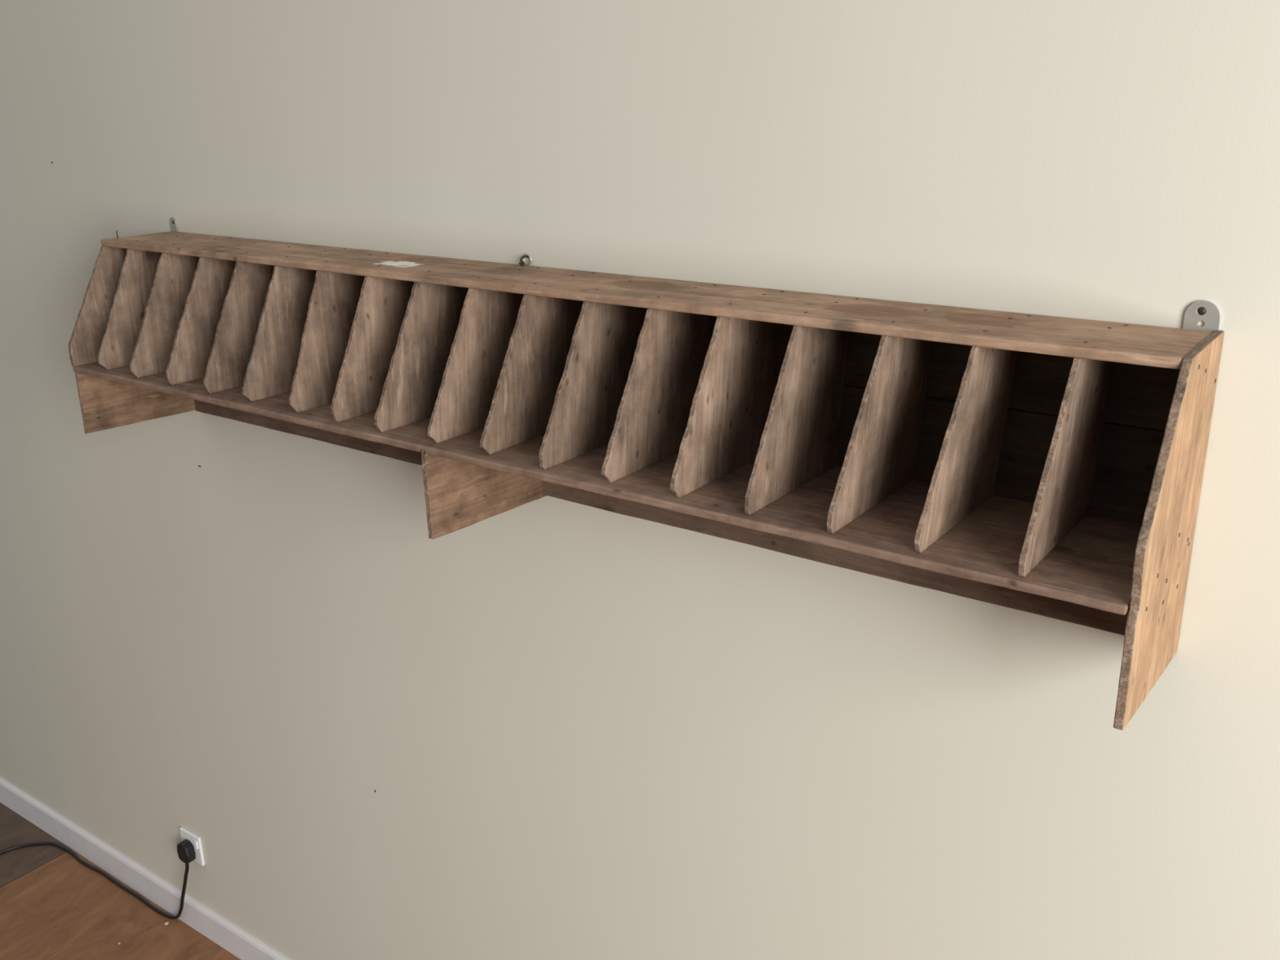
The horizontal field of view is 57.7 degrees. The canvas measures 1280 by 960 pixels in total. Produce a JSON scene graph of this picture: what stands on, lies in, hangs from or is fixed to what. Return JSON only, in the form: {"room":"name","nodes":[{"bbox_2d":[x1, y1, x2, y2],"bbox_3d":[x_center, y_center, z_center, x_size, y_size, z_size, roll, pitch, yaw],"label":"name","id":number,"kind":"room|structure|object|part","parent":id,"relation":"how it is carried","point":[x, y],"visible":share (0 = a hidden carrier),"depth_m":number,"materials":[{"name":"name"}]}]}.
{"room":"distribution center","nodes":[
{"label":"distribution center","id":0,"kind":"room"},
{"bbox_2d":[0,802,240,959],"bbox_3d":[-1.716,2.151,0.663,8.300,0.083,4.980,12,23,34],"label":"floor","id":1,"kind":"structure","parent":0,"point":[53,906],"depth_m":3.26,"materials":[{"name":"brown wood"}]},
{"bbox_2d":[0,839,195,919],"bbox_3d":[-1.782,1.025,3.381,1.303,0.304,0.284,4,19,13],"label":"power cable","id":2,"kind":"object","parent":1,"relation":"on","point":[185,850],"visible":1,"depth_m":3.26,"materials":[{"name":"black rubber"}]},
{"bbox_2d":[0,0,1279,959],"bbox_3d":[-0.258,-0.019,2.104,8.300,3.088,0.100,12,23,34],"label":"wall","id":3,"kind":"structure","parent":0,"point":[578,731],"depth_m":1.88,"materials":[{"name":"paint"}]},
{"bbox_2d":[0,777,289,959],"bbox_3d":[-0.268,1.401,2.538,8.300,0.088,0.014,12,23,34],"label":"baseboard","id":4,"kind":"structure","parent":3,"relation":"attached to","point":[228,935],"depth_m":3.33,"materials":[{"name":"paint"}]},
{"bbox_2d":[179,826,204,866],"bbox_3d":[-1.194,0.976,3.095,0.086,0.086,0.011,12,23,34],"label":"wall socket","id":5,"kind":"object","parent":3,"relation":"attached to","point":[195,840],"visible":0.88,"depth_m":3.08,"materials":[{"name":"white plastic"}]},
{"bbox_2d":[194,840,198,849],"bbox_3d":[-1.172,0.964,3.070,0.010,0.022,0.004,12,23,34],"label":"rocker switch","id":6,"kind":"object","parent":5,"relation":"attached to","point":[196,842],"depth_m":3.07,"materials":[{"name":"white plastic"}]},
{"bbox_2d":[68,217,1224,729],"bbox_3d":[-0.232,-0.133,1.807,1.994,0.430,0.265,12,23,34],"label":"shelf","id":7,"kind":"object","parent":3,"relation":"attached to","point":[510,386],"visible":1,"depth_m":1.57,"materials":[{"name":"brown wood"}]},
{"bbox_3d":[-1.038,-0.362,2.342,0.009,0.222,0.261,12,23,34],"label":"panel","id":8,"kind":"part","parent":7,"relation":"part of","materials":[{"name":"brown wood"}]},
{"bbox_3d":[-0.960,-0.514,2.397,0.021,0.054,0.003,12,23,34],"label":"mirror plate","id":9,"kind":"part","parent":7,"relation":"part of","materials":[{"name":"metal"}]},
{"bbox_3d":[-0.157,-0.038,1.947,1.975,0.138,0.012,12,23,34],"label":"wall rail","id":10,"kind":"part","parent":7,"relation":"part of","materials":[{"name":"brown wood"}]},
{"bbox_3d":[0.573,0.057,1.260,0.010,0.398,0.264,12,23,34],"label":"panel","id":11,"kind":"part","parent":7,"relation":"part of","materials":[{"name":"brown wood"}]},
{"bbox_3d":[0.630,-0.172,1.306,0.037,0.059,0.003,12,23,34],"label":"mirror plate","id":12,"kind":"part","parent":7,"relation":"part of","materials":[{"name":"metal"}]}
]}

